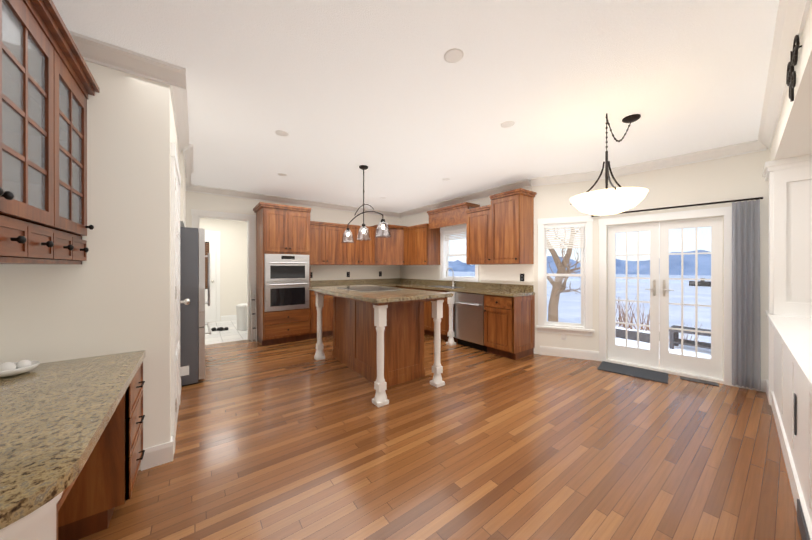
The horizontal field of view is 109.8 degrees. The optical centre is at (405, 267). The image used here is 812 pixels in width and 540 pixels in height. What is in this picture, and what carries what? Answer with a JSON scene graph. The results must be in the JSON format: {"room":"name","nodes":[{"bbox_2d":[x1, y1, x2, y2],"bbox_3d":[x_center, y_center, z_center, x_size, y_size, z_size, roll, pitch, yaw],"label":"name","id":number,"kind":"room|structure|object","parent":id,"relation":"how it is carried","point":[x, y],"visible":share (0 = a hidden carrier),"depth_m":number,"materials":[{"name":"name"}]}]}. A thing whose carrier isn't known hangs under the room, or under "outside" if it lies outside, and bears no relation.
{"room":"kitchen","nodes":[
{"label":"kitchen","id":0,"kind":"room"},
{"bbox_2d":[0,61,170,469],"bbox_3d":[-1.880,-0.013,1.715,0.720,2.570,0.120,0,0,-36],"label":"wall","id":1,"kind":"structure","parent":0,"point":[111,295],"depth_m":1.73,"materials":[{"name":"beige paint"}]},
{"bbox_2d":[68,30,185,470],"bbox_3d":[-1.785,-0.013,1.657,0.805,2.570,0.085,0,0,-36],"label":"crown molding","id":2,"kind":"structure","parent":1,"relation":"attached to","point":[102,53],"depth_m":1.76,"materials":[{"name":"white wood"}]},
{"bbox_2d":[170,84,193,456],"bbox_3d":[-2.837,-0.014,3.009,0.955,2.570,3.340,0,0,-36],"label":"wall","id":3,"kind":"structure","parent":0,"point":[180,127],"depth_m":2.70,"materials":[{"name":"beige paint"}]},
{"bbox_2d":[171,142,180,452],"bbox_3d":[-1.865,0.210,2.322,0.024,2.123,0.942,0,0,-36],"label":"door frame","id":4,"kind":"structure","parent":3,"relation":"attached to","point":[174,160],"depth_m":1.95,"materials":[{"name":"white"}]},
{"bbox_2d":[175,167,189,436],"bbox_3d":[-1.833,0.253,2.341,0.092,2.014,0.760,0,0,-36],"label":"closet door","id":5,"kind":"structure","parent":3,"relation":"in","point":[177,294],"depth_m":2.20,"materials":[{"name":"white wood"}]},
{"bbox_2d":[199,218,246,322],"bbox_3d":[-4.710,-0.017,6.507,1.890,2.570,0.205,0,0,-36],"label":"wall","id":6,"kind":"structure","parent":0,"point":[233,264],"depth_m":6.78,"materials":[{"name":"beige paint"}]},
{"bbox_2d":[205,234,215,322],"bbox_3d":[-4.751,0.250,6.369,0.852,2.016,0.090,0,0,-36],"label":"door","id":7,"kind":"structure","parent":6,"relation":"in","point":[210,248],"depth_m":6.59,"materials":[{"name":"white wood"}]},
{"bbox_2d":[205,230,219,321],"bbox_3d":[-4.784,0.209,6.414,1.032,2.118,0.024,0,0,-36],"label":"door frame","id":8,"kind":"structure","parent":6,"relation":"attached to","point":[217,233],"depth_m":6.68,"materials":[{"name":"white"}]},
{"bbox_2d":[186,184,399,284],"bbox_3d":[-1.765,-0.017,5.747,4.250,2.570,0.205,0,0,-36],"label":"wall","id":9,"kind":"structure","parent":0,"point":[200,197],"depth_m":5.08,"materials":[{"name":"beige paint"}]},
{"bbox_2d":[191,209,254,339],"bbox_3d":[-3.067,0.173,4.825,0.902,2.193,0.144,0,0,-36],"label":"trim","id":10,"kind":"structure","parent":9,"relation":"attached to","point":[196,214],"depth_m":5.00,"materials":[{"name":"white"}]},
{"bbox_2d":[310,221,337,263],"bbox_3d":[-1.623,-0.441,5.609,0.792,0.780,0.350,0,0,-36],"label":"upper cabinet","id":11,"kind":"object","parent":9,"relation":"attached to","point":[323,237],"depth_m":5.43,"materials":[{"name":"brown wood"}]},
{"bbox_2d":[338,224,373,263],"bbox_3d":[-1.048,-0.441,6.015,0.859,0.780,0.378,0,0,-36],"label":"upper cabinet","id":12,"kind":"object","parent":9,"relation":"attached to","point":[356,252],"depth_m":5.82,"materials":[{"name":"brown wood"}]},
{"bbox_2d":[313,278,400,285],"bbox_3d":[-1.085,0.308,6.199,2.356,0.100,0.020,0,0,-36],"label":"backsplash","id":13,"kind":"structure","parent":9,"relation":"attached to","point":[332,281],"depth_m":6.08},
{"bbox_2d":[52,0,778,212],"bbox_3d":[0.184,-1.324,3.160,6.100,0.050,11.400,0,0,-36],"label":"ceiling","id":14,"kind":"structure","parent":0,"point":[339,92],"depth_m":2.02,"materials":[{"name":"white paint"}]},
{"bbox_2d":[275,130,288,135],"bbox_3d":[-1.199,-1.297,2.762,0.120,0.003,0.120,0,0,-36],"label":"recessed light","id":15,"kind":"object","parent":14,"relation":"in","point":[280,133],"visible":1,"depth_m":2.76,"materials":[{"name":"white"}]},
{"bbox_2d":[341,165,389,242],"bbox_3d":[-0.546,-0.827,3.679,0.194,0.945,1.131,0,0,-36],"label":"light","id":16,"kind":"object","parent":14,"relation":"hanging from","point":[382,222],"visible":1,"depth_m":3.66,"materials":[{"name":"glass"}]},
{"bbox_2d":[444,48,463,62],"bbox_3d":[0.292,-1.296,1.749,0.120,0.003,0.120,0,0,-36],"label":"recessed light","id":17,"kind":"object","parent":14,"relation":"in","point":[454,55],"visible":1,"depth_m":1.74,"materials":[{"name":"white"}]},
{"bbox_2d":[501,121,514,127],"bbox_3d":[0.919,-1.297,2.584,0.120,0.003,0.120,0,0,-36],"label":"recessed light","id":18,"kind":"object","parent":14,"relation":"in","point":[505,124],"visible":1,"depth_m":2.58,"materials":[{"name":"white plastic"}]},
{"bbox_2d":[570,113,648,215],"bbox_3d":[1.706,-0.876,2.430,0.587,0.845,0.562,0,0,-36],"label":"light","id":19,"kind":"object","parent":14,"relation":"hanging from","point":[610,201],"visible":1,"depth_m":2.30,"materials":[{"name":"beige glass"}]},
{"bbox_2d":[78,320,801,539],"bbox_3d":[0.184,1.296,3.163,6.100,0.050,11.400,0,0,-36],"label":"floor","id":20,"kind":"structure","parent":0,"point":[294,440],"depth_m":1.92,"materials":[{"name":"brown wood"}]},
{"bbox_2d":[0,350,144,539],"bbox_3d":[-1.455,0.898,1.053,0.615,0.750,1.448,0,0,-36],"label":"built-in desk","id":21,"kind":"object","parent":20,"relation":"on","point":[72,451],"visible":1,"depth_m":1.15,"materials":[{"name":"brown wood"}]},
{"bbox_2d":[0,360,40,376],"bbox_3d":[-1.929,0.489,1.394,0.180,0.065,0.180,0,0,-36],"label":"ceramic dish","id":22,"kind":"object","parent":21,"relation":"on","point":[7,369],"visible":1,"depth_m":1.38,"materials":[{"name":"white ceramic"}]},
{"bbox_2d":[180,227,210,386],"bbox_3d":[-2.823,0.421,3.256,0.970,1.700,0.901,0,0,-36],"label":"fridge","id":23,"kind":"object","parent":20,"relation":"on","point":[192,289],"visible":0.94,"depth_m":3.08,"materials":[{"name":"grey"}]},
{"bbox_2d":[211,327,228,330],"bbox_3d":[-3.756,1.234,5.765,0.295,0.069,0.151,0,0,-36],"label":"shoes","id":24,"kind":"object","parent":20,"relation":"on","point":[220,329],"visible":1,"depth_m":5.73,"materials":[{"name":"black"}]},
{"bbox_2d":[236,303,246,330],"bbox_3d":[-3.310,1.001,5.830,0.198,0.535,0.198,0,0,9],"label":"trash bin","id":25,"kind":"object","parent":20,"relation":"on","point":[241,312],"visible":0.81,"depth_m":5.74,"materials":[{"name":"white plastic"}]},
{"bbox_2d":[250,284,256,341],"bbox_3d":[-2.630,0.779,4.928,0.083,0.983,0.199,0,0,-36],"label":"step ladder","id":26,"kind":"object","parent":20,"relation":"on","point":[252,327],"visible":0.98,"depth_m":4.93,"materials":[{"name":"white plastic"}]},
{"bbox_2d":[253,202,312,345],"bbox_3d":[-2.157,0.133,5.024,0.760,2.270,0.660,0,0,-36],"label":"tall cabinet","id":27,"kind":"object","parent":20,"relation":"on","point":[284,299],"depth_m":4.76,"materials":[{"name":"brown wood"}]},
{"bbox_2d":[313,291,332,337],"bbox_3d":[-1.653,0.834,5.422,0.520,0.869,0.618,0,0,-36],"label":"base cabinet","id":28,"kind":"object","parent":20,"relation":"on","point":[327,311],"depth_m":5.19,"materials":[{"name":"brown wood"}]},
{"bbox_2d":[313,282,400,286],"bbox_3d":[-0.906,0.379,5.964,2.366,0.040,0.630,0,0,-36],"label":"countertop","id":29,"kind":"structure","parent":28,"relation":"on","point":[358,283],"depth_m":6.22,"materials":[{"name":"brown stone"}]},
{"bbox_2d":[314,293,444,406],"bbox_3d":[-0.434,0.792,3.545,0.868,0.955,1.778,0,0,-36],"label":"kitchen island","id":30,"kind":"object","parent":20,"relation":"on","point":[378,336],"depth_m":3.20,"materials":[{"name":"brown wood"}]},
{"bbox_2d":[308,285,451,304],"bbox_3d":[-0.431,0.295,3.541,0.960,0.040,1.860,0,0,-36],"label":"island countertop","id":31,"kind":"structure","parent":30,"relation":"on","point":[376,294],"depth_m":3.04,"materials":[{"name":"brown stone"}]},
{"bbox_2d":[397,286,416,289],"bbox_3d":[0.200,0.833,5.942,0.612,0.869,0.783,0,0,-36],"label":"base cabinet","id":32,"kind":"object","parent":20,"relation":"on","point":[407,287],"depth_m":5.76,"materials":[{"name":"brown wood"}]},
{"bbox_2d":[417,286,448,341],"bbox_3d":[0.698,0.834,5.320,0.548,0.869,1.062,0,0,-36],"label":"base cabinet","id":33,"kind":"object","parent":20,"relation":"on","point":[428,320],"depth_m":5.10,"materials":[{"name":"brown wood"}]},
{"bbox_2d":[449,290,480,349],"bbox_3d":[1.192,0.834,4.650,0.548,0.869,0.726,0,0,-36],"label":"dishwasher","id":34,"kind":"object","parent":20,"relation":"on","point":[464,309],"depth_m":4.55,"materials":[{"name":"silver metal"}]},
{"bbox_2d":[481,294,534,359],"bbox_3d":[1.516,0.835,4.210,0.548,0.869,0.491,0,0,-36],"label":"base cabinet","id":35,"kind":"object","parent":20,"relation":"on","point":[492,310],"depth_m":4.05,"materials":[{"name":"brown wood"}]},
{"bbox_2d":[401,282,532,297],"bbox_3d":[0.839,0.379,5.127,0.550,0.040,2.788,0,0,-36],"label":"countertop","id":36,"kind":"structure","parent":35,"relation":"on","point":[468,289],"depth_m":4.68,"materials":[{"name":"brown stone"}]},
{"bbox_2d":[597,361,667,383],"bbox_3d":[2.754,1.264,3.479,0.650,0.012,0.390,0,0,43],"label":"doormat","id":37,"kind":"object","parent":20,"relation":"on","point":[647,374],"visible":0.93,"depth_m":3.46,"materials":[{"name":"grey"}]},
{"bbox_2d":[680,376,718,386],"bbox_3d":[3.266,1.267,3.184,0.300,0.008,0.100,0,0,43],"label":"floor vent","id":38,"kind":"object","parent":20,"relation":"in","point":[699,381],"visible":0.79,"depth_m":3.16,"materials":[{"name":"grey"}]},
{"bbox_2d":[763,154,811,404],"bbox_3d":[3.686,0.146,2.643,0.540,2.250,0.470,0,0,-41],"label":"cabinet","id":39,"kind":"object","parent":20,"relation":"on","point":[790,245],"depth_m":2.57,"materials":[{"name":"white wood"}]},
{"bbox_2d":[399,179,532,281],"bbox_3d":[0.838,-0.017,5.624,0.205,2.570,3.490,0,0,-36],"label":"wall","id":40,"kind":"structure","parent":0,"point":[414,217],"depth_m":5.27,"materials":[{"name":"beige paint"}]},
{"bbox_2d":[374,224,401,263],"bbox_3d":[-0.365,-0.462,6.131,0.637,0.820,0.343,0,0,-36],"label":"upper cabinet","id":41,"kind":"object","parent":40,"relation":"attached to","point":[388,250],"depth_m":6.15,"materials":[{"name":"brown wood"}]},
{"bbox_2d":[402,228,417,263],"bbox_3d":[0.187,-0.442,6.137,0.400,0.780,0.487,0,0,-36],"label":"upper cabinet","id":42,"kind":"object","parent":40,"relation":"attached to","point":[409,236],"depth_m":6.03,"materials":[{"name":"brown wood"}]},
{"bbox_2d":[418,224,441,263],"bbox_3d":[0.416,-0.441,5.868,0.350,0.780,0.463,0,0,-36],"label":"upper cabinet","id":43,"kind":"object","parent":40,"relation":"attached to","point":[428,234],"depth_m":5.68,"materials":[{"name":"brown wood"}]},
{"bbox_2d":[439,224,478,281],"bbox_3d":[1.025,-0.268,5.408,0.171,1.043,0.980,0,0,-36],"label":"window","id":44,"kind":"structure","parent":40,"relation":"in","point":[446,246],"depth_m":5.60,"materials":[{"name":"white"}]},
{"bbox_2d":[401,278,532,289],"bbox_3d":[0.860,0.309,5.528,0.020,0.100,3.368,0,0,-36],"label":"backsplash","id":45,"kind":"structure","parent":40,"relation":"attached to","point":[428,281],"depth_m":4.97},
{"bbox_2d":[466,208,485,263],"bbox_3d":[1.298,-0.490,4.671,0.350,0.880,0.510,0,0,-36],"label":"upper cabinet","id":46,"kind":"object","parent":40,"relation":"attached to","point":[476,218],"depth_m":4.60,"materials":[{"name":"brown wood"}]},
{"bbox_2d":[486,188,533,263],"bbox_3d":[1.560,-0.555,4.290,0.380,1.010,0.536,0,0,-36],"label":"upper cabinet","id":47,"kind":"object","parent":40,"relation":"attached to","point":[500,229],"depth_m":4.12,"materials":[{"name":"brown wood"}]},
{"bbox_2d":[531,171,599,360],"bbox_3d":[2.261,-0.015,4.072,0.882,2.570,0.205,0,0,23],"label":"wall","id":48,"kind":"structure","parent":0,"point":[554,195],"depth_m":4.04,"materials":[{"name":"beige paint"}]},
{"bbox_2d":[536,216,594,335],"bbox_3d":[2.264,0.113,4.094,0.720,1.653,0.176,0,0,23],"label":"angled window","id":49,"kind":"structure","parent":48,"relation":"in","point":[561,230],"depth_m":4.06,"materials":[{"name":"white"}]},
{"bbox_2d":[599,140,770,391],"bbox_3d":[3.246,-0.014,3.349,1.724,2.570,0.205,0,0,43],"label":"wall","id":50,"kind":"structure","parent":0,"point":[729,172],"depth_m":3.18,"materials":[{"name":"beige paint"}]},
{"bbox_2d":[598,206,732,385],"bbox_3d":[3.116,0.306,3.513,1.232,1.928,0.144,0,0,43],"label":"door frame","id":51,"kind":"structure","parent":50,"relation":"attached to","point":[726,212],"depth_m":3.31,"materials":[{"name":"white wood"}]},
{"bbox_2d":[608,217,722,378],"bbox_3d":[3.144,0.338,3.544,0.230,1.806,1.042,0,0,-36],"label":"french door","id":52,"kind":"structure","parent":50,"relation":"in","point":[658,354],"depth_m":3.50,"materials":[{"name":"white"}]},
{"bbox_2d":[591,197,762,389],"bbox_3d":[3.083,0.260,3.408,1.482,1.962,0.103,0,0,43],"label":"curtain","id":53,"kind":"object","parent":50,"relation":"attached to","point":[746,349],"visible":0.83,"depth_m":2.96,"materials":[{"name":"grey fabric"}]},
{"bbox_2d":[758,0,811,160],"bbox_3d":[1.668,-0.012,1.010,6.130,2.570,0.385,0,0,-41],"label":"wall","id":54,"kind":"structure","parent":0,"point":[785,129],"depth_m":1.80,"materials":[{"name":"beige paint"}]},
{"bbox_2d":[786,35,801,101],"bbox_3d":[2.177,-1.123,1.605,0.479,0.370,0.054,0,0,-36],"label":"ornament","id":55,"kind":"object","parent":54,"relation":"attached to","point":[791,78],"visible":0.96,"depth_m":1.58,"materials":[{"name":"grey"}]},
{"bbox_2d":[767,314,811,539],"bbox_3d":[2.125,0.855,1.414,3.510,0.835,0.270,0,0,-41],"label":"base cabinet","id":56,"kind":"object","parent":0,"point":[791,400],"depth_m":1.63,"materials":[{"name":"white wood"}]},
{"bbox_3d":[-0.493,-0.010,-0.804,0.205,2.570,5.820,0,0,-36],"label":"wall","id":57,"kind":"structure","parent":0,"visible":0},
{"bbox_2d":[0,0,99,263],"bbox_3d":[-1.526,-0.537,0.965,0.398,1.040,1.503,0,0,-36],"label":"hutch","id":58,"kind":"object","parent":57,"relation":"attached to","point":[48,84],"visible":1,"depth_m":1.21,"materials":[{"name":"brown wood"}]},
{"label":"outside","id":59,"kind":"structure","parent":0,"visible":0},
{"bbox_2d":[449,250,710,275],"bbox_3d":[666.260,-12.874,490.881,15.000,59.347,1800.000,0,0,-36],"label":"mountains","id":60,"kind":"structure","parent":59,"point":[632,267],"depth_m":647.99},
{"bbox_2d":[616,338,710,358],"bbox_3d":[3.901,1.372,4.374,3.600,0.115,2.176,0,0,43],"label":"deck","id":61,"kind":"object","parent":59,"point":[702,353],"depth_m":4.64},
{"bbox_2d":[616,296,649,342],"bbox_3d":[4.211,0.928,5.312,0.546,0.770,0.776,0,0,-36],"label":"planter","id":62,"kind":"object","parent":61,"relation":"on","point":[632,333],"depth_m":5.22,"materials":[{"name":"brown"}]},
{"bbox_2d":[669,325,710,348],"bbox_3d":[4.649,1.147,4.403,0.360,0.335,0.840,0,0,-36],"label":"bench","id":63,"kind":"object","parent":61,"relation":"on","point":[675,336],"depth_m":4.57,"materials":[{"name":"grey"}]},
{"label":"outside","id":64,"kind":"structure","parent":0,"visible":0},
{"bbox_2d":[449,271,710,283],"bbox_3d":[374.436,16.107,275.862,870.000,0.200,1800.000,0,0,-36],"label":"lake","id":65,"kind":"structure","parent":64,"point":[456,273],"depth_m":504.36,"materials":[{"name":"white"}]},
{"bbox_2d":[457,276,710,342],"bbox_3d":[-7.148,1.839,-5.345,102.000,0.120,160.000,0,0,-36],"label":"snow","id":66,"kind":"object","parent":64,"point":[673,314],"depth_m":13.61,"materials":[{"name":"white snow"}]},
{"bbox_2d":[547,227,580,321],"bbox_3d":[3.977,-0.765,7.967,3.524,5.075,3.535,0,0,-36],"label":"tree","id":67,"kind":"object","parent":66,"relation":"on","point":[560,280],"depth_m":7.71,"materials":[{"name":"brown plant"}]},
{"bbox_2d":[689,278,710,286],"bbox_3d":[37.928,1.386,12.965,0.500,0.750,36.000,0,0,-36],"label":"fence","id":68,"kind":"object","parent":66,"relation":"on","point":[700,283],"depth_m":26.62,"materials":[{"name":"grey"}]}
]}

